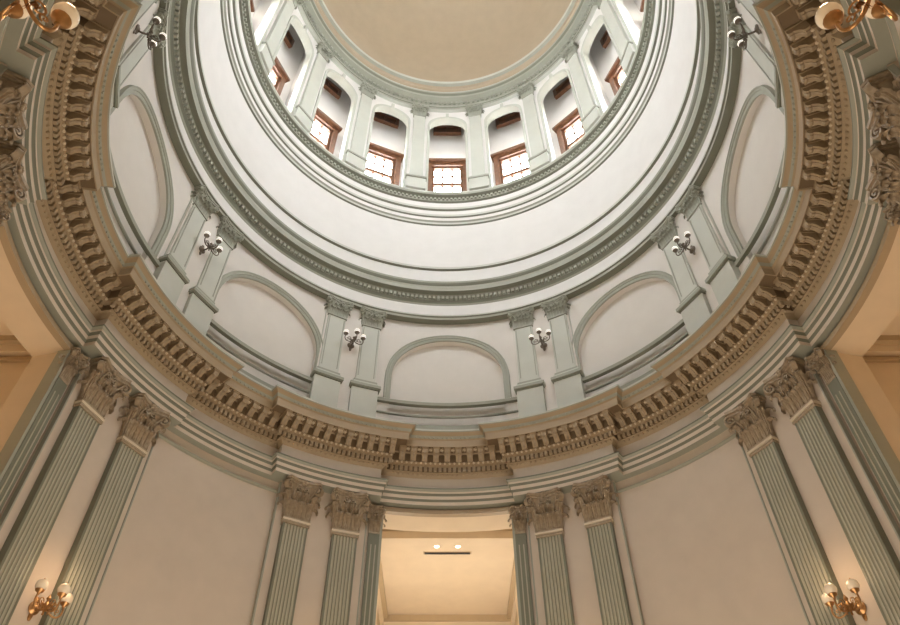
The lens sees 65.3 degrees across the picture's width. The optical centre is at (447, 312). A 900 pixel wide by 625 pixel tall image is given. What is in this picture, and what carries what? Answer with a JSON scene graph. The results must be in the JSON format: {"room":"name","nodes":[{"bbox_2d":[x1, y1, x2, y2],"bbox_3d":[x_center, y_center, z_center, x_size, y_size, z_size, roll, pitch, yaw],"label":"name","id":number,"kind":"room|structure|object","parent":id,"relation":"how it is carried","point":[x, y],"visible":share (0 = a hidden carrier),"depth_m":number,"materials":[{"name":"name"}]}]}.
{"room":"domed rotunda","nodes":[
{"label":"domed rotunda","id":0,"kind":"room"},
{"bbox_2d":[0,317,31,409],"bbox_3d":[-17.100,4.336,13.474,10.800,17.210,6.800,0,-48,0],"label":"wall","id":1,"kind":"structure","parent":0,"point":[14,358],"depth_m":21.52,"materials":[{"name":"paint"}]},
{"bbox_2d":[323,0,570,81],"bbox_3d":[0.000,-24.704,45.166,16.915,8.300,16.915,35,-56,-28],"label":"ceiling","id":2,"kind":"structure","parent":0,"point":[432,40],"depth_m":49.05,"materials":[{"name":"paint"}]},
{"bbox_2d":[375,529,518,624],"bbox_3d":[0.000,16.943,25.027,6.800,17.210,10.800,0,-48,0],"label":"ceiling","id":3,"kind":"structure","parent":0,"point":[415,587],"depth_m":32.38,"materials":[{"name":"paint"}]},
{"bbox_2d":[423,552,470,553],"bbox_3d":[0.000,10.554,30.816,2.120,0.080,0.200,0,-48,0],"label":"air vent","id":4,"kind":"object","parent":3,"relation":"in","point":[423,552],"visible":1,"depth_m":30.77,"materials":[{"name":"black metal"}]},
{"bbox_2d":[103,0,791,425],"bbox_3d":[0.000,-4.950,23.608,21.560,6.900,21.560,0,-48,0],"label":"wall","id":5,"kind":"structure","parent":0,"point":[251,311],"depth_m":28.45,"materials":[{"name":"paint"}]},
{"bbox_2d":[110,85,173,256],"bbox_3d":[-10.257,-5.227,23.910,0.486,4.020,5.379,0,-48,0],"label":"trim","id":6,"kind":"structure","parent":5,"relation":"attached to","point":[127,90],"depth_m":25.14,"materials":[{"name":"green paint"}]},
{"bbox_2d":[133,16,166,48],"bbox_3d":[-9.062,-8.568,21.529,0.836,0.738,0.825,-21,-51,18],"label":"wall sconce","id":7,"kind":"object","parent":5,"relation":"attached to","point":[152,43],"visible":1,"depth_m":21.44,"materials":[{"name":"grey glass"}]},
{"bbox_2d":[199,231,222,255],"bbox_3d":[-9.092,-2.609,26.989,0.824,0.738,0.842,11,-48,-10],"label":"wall sconce","id":8,"kind":"object","parent":5,"relation":"attached to","point":[210,246],"visible":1,"depth_m":26.95,"materials":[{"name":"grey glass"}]},
{"bbox_2d":[214,271,322,377],"bbox_3d":[-7.253,0.120,28.811,5.379,4.020,0.486,36,-57,-29],"label":"trim","id":9,"kind":"structure","parent":5,"relation":"attached to","point":[226,277],"depth_m":30.03,"materials":[{"name":"green paint"}]},
{"bbox_2d":[344,328,365,350],"bbox_3d":[-4.010,1.136,30.421,0.836,0.738,0.825,-11,-48,10],"label":"wall sconce","id":10,"kind":"object","parent":5,"relation":"attached to","point":[350,345],"visible":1,"depth_m":30.34,"materials":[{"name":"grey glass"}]},
{"bbox_2d":[104,148,790,429],"bbox_3d":[0.000,-4.950,23.608,21.040,6.300,21.040,0,-48,0],"label":"trim","id":11,"kind":"structure","parent":5,"relation":"attached to","point":[766,214],"depth_m":26.76,"materials":[{"name":"paint"}]},
{"bbox_2d":[153,0,741,324],"bbox_3d":[0.000,-7.923,26.852,21.098,2.260,21.098,9,-48,-8],"label":"entablature","id":12,"kind":"object","parent":5,"relation":"on","point":[699,141],"visible":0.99,"depth_m":30.43,"materials":[{"name":"green paint"}]},
{"bbox_2d":[383,335,511,397],"bbox_3d":[0.000,2.335,30.840,5.379,4.020,0.486,0,-48,0],"label":"trim","id":13,"kind":"structure","parent":5,"relation":"attached to","point":[443,338],"depth_m":31.34,"materials":[{"name":"green paint"}]},
{"bbox_2d":[529,328,550,350],"bbox_3d":[4.010,1.136,30.421,0.836,0.738,0.825,11,-48,-10],"label":"wall sconce","id":14,"kind":"object","parent":5,"relation":"attached to","point":[543,345],"visible":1,"depth_m":30.34,"materials":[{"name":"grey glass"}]},
{"bbox_2d":[572,271,680,377],"bbox_3d":[7.253,0.120,28.811,5.379,4.020,0.486,-36,-57,29],"label":"trim","id":15,"kind":"structure","parent":5,"relation":"attached to","point":[649,274],"depth_m":30.03,"materials":[{"name":"green paint"}]},
{"bbox_2d":[672,231,694,255],"bbox_3d":[9.062,-2.563,27.031,0.836,0.738,0.825,-21,-51,18],"label":"wall sconce","id":16,"kind":"object","parent":5,"relation":"attached to","point":[687,234],"visible":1,"depth_m":26.93,"materials":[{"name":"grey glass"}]},
{"bbox_2d":[727,16,761,48],"bbox_3d":[9.090,-8.522,21.571,0.825,0.738,0.836,11,-48,-10],"label":"wall sconce","id":17,"kind":"object","parent":5,"relation":"attached to","point":[731,34],"visible":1,"depth_m":21.43,"materials":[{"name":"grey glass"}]},
{"bbox_2d":[721,85,783,256],"bbox_3d":[10.257,-5.227,23.910,0.486,4.020,5.379,0,-48,0],"label":"trim","id":18,"kind":"structure","parent":5,"relation":"attached to","point":[767,90],"depth_m":25.11,"materials":[{"name":"green paint"}]},
{"bbox_2d":[251,0,643,190],"bbox_3d":[0.000,-17.786,37.617,22.200,12.900,22.200,0,-48,0],"label":"wall","id":19,"kind":"structure","parent":0,"point":[292,59],"depth_m":43.92,"materials":[{"name":"white paint"}]},
{"bbox_2d":[250,0,254,11],"bbox_3d":[-10.780,-17.296,37.082,0.600,10.550,2.840,0,-48,0],"label":"frame","id":20,"kind":"object","parent":19,"relation":"attached to","point":[251,1],"visible":0.04,"depth_m":37.93,"materials":[{"name":"brown wood"}]},
{"bbox_2d":[258,0,282,48],"bbox_3d":[-9.197,-16.638,36.363,0.204,9.100,2.512,0,-48,0],"label":"trim","id":21,"kind":"structure","parent":19,"relation":"attached to","point":[280,1],"depth_m":36.07,"materials":[{"name":"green paint"}]},
{"bbox_2d":[259,0,302,72],"bbox_3d":[-8.861,-15.406,37.628,0.576,9.700,1.326,-8,-48,8],"label":"pilaster","id":22,"kind":"object","parent":19,"relation":"attached to","point":[267,50],"visible":1,"depth_m":36.54,"materials":[{"name":"green paint"}]},
{"bbox_2d":[268,30,294,95],"bbox_3d":[-9.959,-14.255,39.869,0.600,10.550,2.840,-17,-50,15],"label":"frame","id":23,"kind":"object","parent":19,"relation":"attached to","point":[278,72],"visible":0.26,"depth_m":40.14,"materials":[{"name":"brown wood"}]},
{"bbox_2d":[268,15,313,114],"bbox_3d":[-8.497,-14.043,38.741,0.205,9.100,2.512,-17,-50,15],"label":"trim","id":24,"kind":"structure","parent":19,"relation":"attached to","point":[305,27],"depth_m":39.25,"materials":[{"name":"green paint"}]},
{"bbox_2d":[293,41,333,131],"bbox_3d":[-7.512,-13.004,39.828,0.576,9.700,1.326,-26,-53,22],"label":"pilaster","id":25,"kind":"object","parent":19,"relation":"attached to","point":[302,114],"visible":1,"depth_m":39.30,"materials":[{"name":"green paint"}]},
{"bbox_2d":[311,122,327,142],"bbox_3d":[-7.806,-9.734,40.384,1.800,4.800,0.020,36,-57,-29],"label":"pane","id":26,"kind":"object","parent":19,"relation":"attached to","point":[315,125],"visible":0.21,"depth_m":41.72,"materials":[{"name":"white glass"}]},
{"bbox_2d":[310,77,342,153],"bbox_3d":[-7.623,-11.676,42.232,2.840,10.550,0.600,36,-57,-29],"label":"frame","id":27,"kind":"object","parent":19,"relation":"attached to","point":[331,127],"visible":0.42,"depth_m":42.19,"materials":[{"name":"brown wood"}]},
{"bbox_2d":[308,69,357,161],"bbox_3d":[-6.503,-11.843,40.757,2.512,9.100,0.204,36,-57,-29],"label":"trim","id":28,"kind":"structure","parent":19,"relation":"attached to","point":[343,75],"depth_m":41.05,"materials":[{"name":"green paint"}]},
{"bbox_2d":[345,81,377,171],"bbox_3d":[-5.020,-11.167,41.512,1.326,9.700,0.576,26,-53,-22],"label":"pilaster","id":29,"kind":"object","parent":19,"relation":"attached to","point":[354,157],"visible":1,"depth_m":41.00,"materials":[{"name":"green paint"}]},
{"bbox_2d":[365,155,391,182],"bbox_3d":[-4.225,-7.969,42.001,1.800,4.800,0.023,17,-50,-15],"label":"pane","id":30,"kind":"object","parent":19,"relation":"attached to","point":[378,161],"visible":0.21,"depth_m":42.99,"materials":[{"name":"white glass"}]},
{"bbox_2d":[365,112,403,185],"bbox_3d":[-4.125,-9.954,43.810,2.840,10.550,0.600,17,-50,-15],"label":"frame","id":31,"kind":"object","parent":19,"relation":"attached to","point":[395,158],"visible":0.44,"depth_m":43.63,"materials":[{"name":"brown wood"}]},
{"bbox_2d":[363,103,410,185],"bbox_3d":[-3.520,-10.373,42.104,2.512,9.100,0.205,17,-50,-15],"label":"trim","id":32,"kind":"structure","parent":19,"relation":"attached to","point":[392,106],"depth_m":42.33,"materials":[{"name":"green paint"}]},
{"bbox_2d":[405,103,429,190],"bbox_3d":[-1.763,-10.172,42.423,1.326,9.700,0.576,8,-48,-8],"label":"pilaster","id":33,"kind":"object","parent":19,"relation":"attached to","point":[415,179],"visible":1,"depth_m":41.91,"materials":[{"name":"green paint"}]},
{"bbox_2d":[427,125,466,191],"bbox_3d":[0.000,-9.348,44.365,2.840,10.550,0.600,0,-48,0],"label":"frame","id":34,"kind":"object","parent":19,"relation":"attached to","point":[435,164],"visible":0.68,"depth_m":44.18,"materials":[{"name":"brown wood"}]},
{"bbox_2d":[425,113,468,189],"bbox_3d":[0.000,-9.857,42.577,2.512,9.100,0.204,0,-48,0],"label":"trim","id":35,"kind":"structure","parent":19,"relation":"attached to","point":[447,117],"depth_m":42.81,"materials":[{"name":"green paint"}]},
{"bbox_2d":[297,0,597,112],"bbox_3d":[0.000,-20.948,41.067,19.400,2.860,19.400,0,-48,0],"label":"trim","id":36,"kind":"structure","parent":19,"relation":"on","point":[427,90],"depth_m":45.78,"materials":[{"name":"beige paint"}]},
{"bbox_2d":[242,0,652,200],"bbox_3d":[0.000,-13.098,32.500,18.720,0.140,18.720,0,-48,0],"label":"trim","id":37,"kind":"structure","parent":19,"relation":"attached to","point":[243,4],"depth_m":35.96,"materials":[{"name":"green paint"}]},
{"bbox_2d":[434,171,460,191],"bbox_3d":[0.000,-7.350,42.568,1.800,4.800,0.020,0,-48,0],"label":"pane","id":38,"kind":"object","parent":19,"relation":"attached to","point":[436,173],"visible":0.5,"depth_m":43.45,"materials":[{"name":"white glass"}]},
{"bbox_2d":[465,102,488,189],"bbox_3d":[1.763,-10.172,42.423,1.326,9.700,0.576,-8,-48,8],"label":"pilaster","id":39,"kind":"object","parent":19,"relation":"attached to","point":[479,179],"visible":1,"depth_m":41.92,"materials":[{"name":"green paint"}]},
{"bbox_2d":[484,103,530,185],"bbox_3d":[3.520,-10.373,42.104,2.512,9.100,0.205,-17,-50,15],"label":"trim","id":40,"kind":"structure","parent":19,"relation":"attached to","point":[502,107],"depth_m":42.31,"materials":[{"name":"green paint"}]},
{"bbox_2d":[490,112,528,184],"bbox_3d":[4.125,-9.954,43.810,2.840,10.550,0.600,-17,-50,15],"label":"frame","id":41,"kind":"object","parent":19,"relation":"attached to","point":[499,158],"visible":0.56,"depth_m":43.63,"materials":[{"name":"brown wood"}]},
{"bbox_2d":[503,155,529,182],"bbox_3d":[4.225,-7.969,42.001,1.800,4.800,0.022,-17,-50,15],"label":"pane","id":42,"kind":"object","parent":19,"relation":"attached to","point":[524,158],"visible":0.21,"depth_m":42.99,"materials":[{"name":"white glass"}]},
{"bbox_2d":[516,81,549,171],"bbox_3d":[5.020,-11.167,41.512,1.326,9.700,0.576,-26,-53,22],"label":"pilaster","id":43,"kind":"object","parent":19,"relation":"attached to","point":[540,155],"visible":1,"depth_m":41.00,"materials":[{"name":"green paint"}]},
{"bbox_2d":[537,69,585,160],"bbox_3d":[6.503,-11.843,40.757,2.512,9.100,0.204,-36,-57,29],"label":"trim","id":44,"kind":"structure","parent":19,"relation":"attached to","point":[551,77],"depth_m":41.13,"materials":[{"name":"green paint"}]},
{"bbox_2d":[552,78,584,153],"bbox_3d":[7.623,-11.676,42.232,0.600,10.550,2.840,36,-57,-29],"label":"frame","id":45,"kind":"object","parent":19,"relation":"attached to","point":[571,120],"visible":0.45,"depth_m":42.19,"materials":[{"name":"brown wood"}]},
{"bbox_2d":[567,122,582,143],"bbox_3d":[7.806,-9.734,40.384,1.800,4.800,0.020,-36,-57,29],"label":"pane","id":46,"kind":"object","parent":19,"relation":"attached to","point":[578,125],"visible":0.21,"depth_m":41.71,"materials":[{"name":"white glass"}]},
{"bbox_2d":[560,41,600,132],"bbox_3d":[7.512,-13.004,39.828,0.576,9.700,1.326,26,-53,-22],"label":"pilaster","id":47,"kind":"object","parent":19,"relation":"attached to","point":[591,112],"visible":1,"depth_m":39.30,"materials":[{"name":"green paint"}]},
{"bbox_2d":[580,15,626,115],"bbox_3d":[8.497,-14.043,38.741,0.205,9.100,2.512,17,-50,-15],"label":"trim","id":48,"kind":"structure","parent":19,"relation":"attached to","point":[589,28],"depth_m":39.22,"materials":[{"name":"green paint"}]},
{"bbox_2d":[600,29,625,95],"bbox_3d":[9.959,-14.255,39.869,0.600,10.550,2.840,17,-50,-15],"label":"frame","id":49,"kind":"object","parent":19,"relation":"attached to","point":[613,77],"visible":0.16,"depth_m":40.16,"materials":[{"name":"brown wood"}]},
{"bbox_2d":[591,0,635,72],"bbox_3d":[8.861,-15.406,37.628,0.576,9.700,1.326,8,-48,-8],"label":"pilaster","id":50,"kind":"object","parent":19,"relation":"attached to","point":[626,48],"visible":1,"depth_m":36.56,"materials":[{"name":"green paint"}]},
{"bbox_2d":[611,0,636,48],"bbox_3d":[9.197,-16.638,36.363,0.204,9.100,2.512,0,-48,0],"label":"trim","id":51,"kind":"structure","parent":19,"relation":"attached to","point":[613,1],"depth_m":36.18,"materials":[{"name":"green paint"}]},
{"bbox_2d":[640,0,644,11],"bbox_3d":[10.780,-17.296,37.082,0.600,10.550,2.840,0,-48,0],"label":"frame","id":52,"kind":"object","parent":19,"relation":"attached to","point":[642,1],"visible":0.04,"depth_m":37.90,"materials":[{"name":"brown wood"}]},
{"bbox_2d":[194,0,700,281],"bbox_3d":[0.000,-11.030,30.244,22.600,7.100,22.600,0,-47,0],"label":"curved wall","id":53,"kind":"structure","parent":0,"point":[357,222],"depth_m":34.58,"materials":[{"name":"white paint"}]},
{"bbox_2d":[0,14,899,624],"bbox_3d":[0.000,4.272,13.544,25.200,17.400,25.200,0,-48,0],"label":"wall","id":54,"kind":"structure","parent":0,"point":[704,549],"depth_m":21.75,"materials":[{"name":"beige paint"}]},
{"bbox_2d":[0,0,896,509],"bbox_3d":[0.000,-1.829,20.202,22.838,2.860,22.838,7,-48,-6],"label":"entablature","id":55,"kind":"object","parent":54,"relation":"attached to","point":[789,299],"visible":0.98,"depth_m":21.91,"materials":[{"name":"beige paint"}]},
{"bbox_2d":[111,7,168,107],"bbox_3d":[-9.703,-7.507,21.313,0.578,6.470,1.357,15,-49,-13],"label":"pilaster","id":56,"kind":"object","parent":55,"relation":"on","point":[133,55],"visible":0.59,"depth_m":21.77,"materials":[{"name":"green paint"}]},
{"bbox_2d":[120,0,170,58],"bbox_3d":[-9.046,-8.595,20.316,0.578,6.470,1.357,22,-51,-19],"label":"pilaster","id":57,"kind":"object","parent":55,"relation":"on","point":[146,4],"visible":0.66,"depth_m":21.03,"materials":[{"name":"green paint"}]},
{"bbox_2d":[153,185,219,303],"bbox_3d":[-9.703,-2.440,25.955,0.578,6.470,1.357,-15,-49,13],"label":"pilaster","id":58,"kind":"object","parent":55,"relation":"on","point":[171,274],"visible":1,"depth_m":25.84,"materials":[{"name":"green paint"}]},
{"bbox_2d":[182,216,243,334],"bbox_3d":[-9.046,-1.353,26.952,0.578,6.470,1.357,-22,-51,19],"label":"pilaster","id":59,"kind":"object","parent":55,"relation":"on","point":[200,307],"visible":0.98,"depth_m":26.70,"materials":[{"name":"green paint"}]},
{"bbox_2d":[308,294,353,406],"bbox_3d":[-4.911,1.696,29.745,1.357,6.470,0.578,22,-51,-19],"label":"pilaster","id":60,"kind":"object","parent":55,"relation":"on","point":[325,384],"visible":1,"depth_m":29.52,"materials":[{"name":"green paint"}]},
{"bbox_2d":[348,306,386,416],"bbox_3d":[-3.436,2.180,30.189,1.357,6.470,0.578,15,-49,-13],"label":"pilaster","id":61,"kind":"object","parent":55,"relation":"on","point":[364,392],"visible":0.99,"depth_m":29.95,"materials":[{"name":"green paint"}]},
{"bbox_2d":[507,306,546,416],"bbox_3d":[3.436,2.180,30.189,1.357,6.470,0.578,-15,-49,13],"label":"pilaster","id":62,"kind":"object","parent":55,"relation":"on","point":[529,391],"visible":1,"depth_m":29.94,"materials":[{"name":"green paint"}]},
{"bbox_2d":[540,294,585,406],"bbox_3d":[4.911,1.696,29.745,1.357,6.470,0.578,-22,-51,19],"label":"pilaster","id":63,"kind":"object","parent":55,"relation":"on","point":[567,381],"visible":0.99,"depth_m":29.53,"materials":[{"name":"green paint"}]},
{"bbox_2d":[651,216,711,334],"bbox_3d":[9.046,-1.353,26.952,0.578,6.470,1.357,22,-51,-19],"label":"pilaster","id":64,"kind":"object","parent":55,"relation":"on","point":[694,307],"visible":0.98,"depth_m":26.71,"materials":[{"name":"green paint"}]},
{"bbox_2d":[675,184,740,303],"bbox_3d":[9.703,-2.440,25.955,0.578,6.470,1.357,15,-49,-13],"label":"pilaster","id":65,"kind":"object","parent":55,"relation":"on","point":[723,275],"visible":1,"depth_m":25.84,"materials":[{"name":"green paint"}]},
{"bbox_2d":[724,0,773,57],"bbox_3d":[9.046,-8.595,20.316,0.578,6.470,1.357,-22,-51,19],"label":"pilaster","id":66,"kind":"object","parent":55,"relation":"on","point":[747,4],"visible":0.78,"depth_m":21.05,"materials":[{"name":"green paint"}]},
{"bbox_2d":[726,7,783,108],"bbox_3d":[9.703,-7.507,21.313,0.578,6.470,1.357,-15,-49,13],"label":"pilaster","id":67,"kind":"object","parent":55,"relation":"on","point":[762,57],"visible":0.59,"depth_m":21.78,"materials":[{"name":"green paint"}]},
{"bbox_2d":[0,60,899,624],"bbox_3d":[0.000,4.643,13.139,22.020,16.300,22.020,0,-48,0],"label":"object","id":68,"kind":"object","parent":54,"relation":"attached to","point":[49,565],"visible":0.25,"depth_m":20.31,"materials":[{"name":"beige paint"}]},
{"bbox_2d":[0,0,79,32],"bbox_3d":[-4.481,-3.428,7.561,0.895,0.816,0.902,19,-50,-17],"label":"brass wall sconce","id":69,"kind":"object","parent":68,"relation":"attached to","point":[64,15],"visible":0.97,"depth_m":7.75,"materials":[{"name":"gold glass"}]},
{"bbox_2d":[27,578,72,620],"bbox_3d":[-9.731,7.028,17.142,0.893,0.816,0.910,11,-48,-10],"label":"brass wall sconce","id":70,"kind":"object","parent":68,"relation":"attached to","point":[63,591],"visible":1,"depth_m":17.08,"materials":[{"name":"gold glass"}]},
{"bbox_2d":[821,578,866,620],"bbox_3d":[9.703,7.066,17.177,0.902,0.816,0.895,-19,-50,16],"label":"brass wall sconce","id":71,"kind":"object","parent":68,"relation":"attached to","point":[828,598],"visible":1,"depth_m":17.08,"materials":[{"name":"gold glass"}]},
{"bbox_2d":[815,0,897,32],"bbox_3d":[4.429,-3.448,7.543,0.910,0.816,0.893,-11,-48,10],"label":"brass wall sconce","id":72,"kind":"object","parent":68,"relation":"attached to","point":[830,15],"visible":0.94,"depth_m":7.75,"materials":[{"name":"gold glass"}]},
{"bbox_2d":[0,217,899,624],"bbox_3d":[0.000,4.681,13.098,19.779,16.190,19.779,-36,-57,29],"label":"surround","id":73,"kind":"object","parent":54,"relation":"attached to","point":[861,408],"visible":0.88,"depth_m":19.20,"materials":[{"name":"green paint"}]},
{"bbox_2d":[0,16,899,492],"bbox_3d":[0.000,-0.599,18.860,19.203,0.140,19.203,0,-48,0],"label":"trim","id":74,"kind":"structure","parent":54,"relation":"attached to","point":[3,24],"depth_m":23.80,"materials":[{"name":"green paint"}]},
{"bbox_2d":[863,309,899,417],"bbox_3d":[17.100,4.336,13.474,10.800,17.210,6.800,0,-48,0],"label":"wall","id":75,"kind":"structure","parent":0,"point":[883,357],"depth_m":21.49,"materials":[{"name":"paint"}]},
{"label":"floor","id":76,"kind":"structure","parent":0,"visible":0},
{"bbox_2d":[0,201,11,225],"bbox_3d":[-10.895,2.753,11.271,0.438,16.100,0.913,10,-48,-9],"label":"pilaster","id":77,"kind":"object","parent":76,"relation":"on","point":[5,211],"visible":0.88,"depth_m":17.15,"materials":[{"name":"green paint"}]},
{"bbox_2d":[0,0,14,11],"bbox_3d":[-3.608,-2.940,6.163,1.698,16.260,0.746,-14,-49,13],"label":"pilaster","id":78,"kind":"object","parent":76,"relation":"on","point":[3,3],"visible":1,"depth_m":5.08,"materials":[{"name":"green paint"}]},
{"bbox_2d":[0,138,29,206],"bbox_3d":[-10.304,1.997,10.686,0.745,16.260,1.698,14,-49,-13],"label":"pilaster","id":79,"kind":"object","parent":76,"relation":"on","point":[13,185],"visible":1,"depth_m":16.28,"materials":[{"name":"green paint"}]},
{"bbox_2d":[0,70,34,144],"bbox_3d":[-9.576,0.792,9.582,0.745,16.260,1.698,22,-51,-19],"label":"pilaster","id":80,"kind":"object","parent":76,"relation":"on","point":[14,88],"visible":0.99,"depth_m":15.11,"materials":[{"name":"green paint"}]},
{"bbox_2d":[0,347,88,511],"bbox_3d":[-10.895,6.669,14.860,0.438,16.100,0.913,-10,-48,9],"label":"pilaster","id":81,"kind":"object","parent":76,"relation":"on","point":[76,360],"visible":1,"depth_m":18.96,"materials":[{"name":"green paint"}]},
{"bbox_2d":[0,356,131,624],"bbox_3d":[-10.304,7.317,15.562,0.746,16.260,1.698,-14,-49,13],"label":"pilaster","id":82,"kind":"object","parent":76,"relation":"on","point":[24,544],"visible":1,"depth_m":18.64,"materials":[{"name":"green paint"}]},
{"bbox_2d":[38,392,170,624],"bbox_3d":[-9.576,8.522,16.666,0.746,16.260,1.698,-22,-51,19],"label":"pilaster","id":83,"kind":"object","parent":76,"relation":"on","point":[140,422],"visible":1,"depth_m":19.95,"materials":[{"name":"green paint"}]},
{"bbox_2d":[262,475,323,624],"bbox_3d":[-5.243,11.717,19.594,1.698,16.260,0.745,22,-51,-19],"label":"pilaster","id":84,"kind":"object","parent":76,"relation":"on","point":[300,497],"visible":1,"depth_m":23.78,"materials":[{"name":"green paint"}]},
{"bbox_2d":[319,487,370,624],"bbox_3d":[-3.608,12.254,20.085,1.698,16.260,0.745,14,-49,-13],"label":"pilaster","id":85,"kind":"object","parent":76,"relation":"on","point":[348,508],"visible":1,"depth_m":24.45,"materials":[{"name":"green paint"}]},
{"bbox_2d":[360,504,386,624],"bbox_3d":[-2.656,12.744,20.426,0.913,16.100,0.438,10,-48,-9],"label":"pilaster","id":86,"kind":"object","parent":76,"relation":"on","point":[376,513],"visible":0.98,"depth_m":24.80,"materials":[{"name":"green paint"}]},
{"bbox_2d":[508,504,534,624],"bbox_3d":[2.656,12.744,20.426,0.913,16.100,0.438,-10,-48,9],"label":"pilaster","id":87,"kind":"object","parent":76,"relation":"on","point":[518,513],"visible":0.98,"depth_m":24.81,"materials":[{"name":"green paint"}]},
{"bbox_2d":[524,487,574,624],"bbox_3d":[3.608,12.254,20.085,1.698,16.260,0.746,-14,-49,13],"label":"pilaster","id":88,"kind":"object","parent":76,"relation":"on","point":[546,509],"visible":1,"depth_m":24.43,"materials":[{"name":"green paint"}]},
{"bbox_2d":[570,474,632,624],"bbox_3d":[5.243,11.717,19.594,1.698,16.260,0.746,-22,-51,19],"label":"pilaster","id":89,"kind":"object","parent":76,"relation":"on","point":[594,497],"visible":1,"depth_m":23.76,"materials":[{"name":"green paint"}]},
{"bbox_2d":[724,393,855,624],"bbox_3d":[9.576,8.522,16.666,0.745,16.260,1.698,22,-51,-19],"label":"pilaster","id":90,"kind":"object","parent":76,"relation":"on","point":[750,419],"visible":1,"depth_m":19.96,"materials":[{"name":"green paint"}]},
{"bbox_2d":[763,356,899,624],"bbox_3d":[10.304,7.317,15.562,0.745,16.260,1.698,14,-49,-13],"label":"pilaster","id":91,"kind":"object","parent":76,"relation":"on","point":[877,559],"visible":1,"depth_m":18.51,"materials":[{"name":"green paint"}]},
{"bbox_2d":[805,347,899,521],"bbox_3d":[10.895,6.669,14.860,0.438,16.100,0.913,10,-48,-9],"label":"pilaster","id":92,"kind":"object","parent":76,"relation":"on","point":[818,359],"visible":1,"depth_m":18.82,"materials":[{"name":"green paint"}]},
{"bbox_2d":[860,70,899,144],"bbox_3d":[9.576,0.792,9.582,0.746,16.260,1.698,-22,-51,19],"label":"pilaster","id":93,"kind":"object","parent":76,"relation":"on","point":[882,90],"visible":1,"depth_m":15.07,"materials":[{"name":"green paint"}]},
{"bbox_2d":[865,138,899,207],"bbox_3d":[10.304,1.997,10.686,0.746,16.260,1.698,-14,-49,13],"label":"pilaster","id":94,"kind":"object","parent":76,"relation":"on","point":[883,185],"visible":1,"depth_m":16.20,"materials":[{"name":"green paint"}]},
{"bbox_2d":[879,0,899,15],"bbox_3d":[3.608,-2.940,6.163,1.698,16.260,0.745,14,-49,-13],"label":"pilaster","id":95,"kind":"object","parent":76,"relation":"on","point":[894,5],"visible":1,"depth_m":5.04,"materials":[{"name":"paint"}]},
{"bbox_2d":[882,201,899,225],"bbox_3d":[10.895,2.753,11.271,0.438,16.100,0.913,-10,-48,9],"label":"pilaster","id":96,"kind":"object","parent":76,"relation":"on","point":[892,210],"visible":0.85,"depth_m":17.09,"materials":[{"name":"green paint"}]}
]}

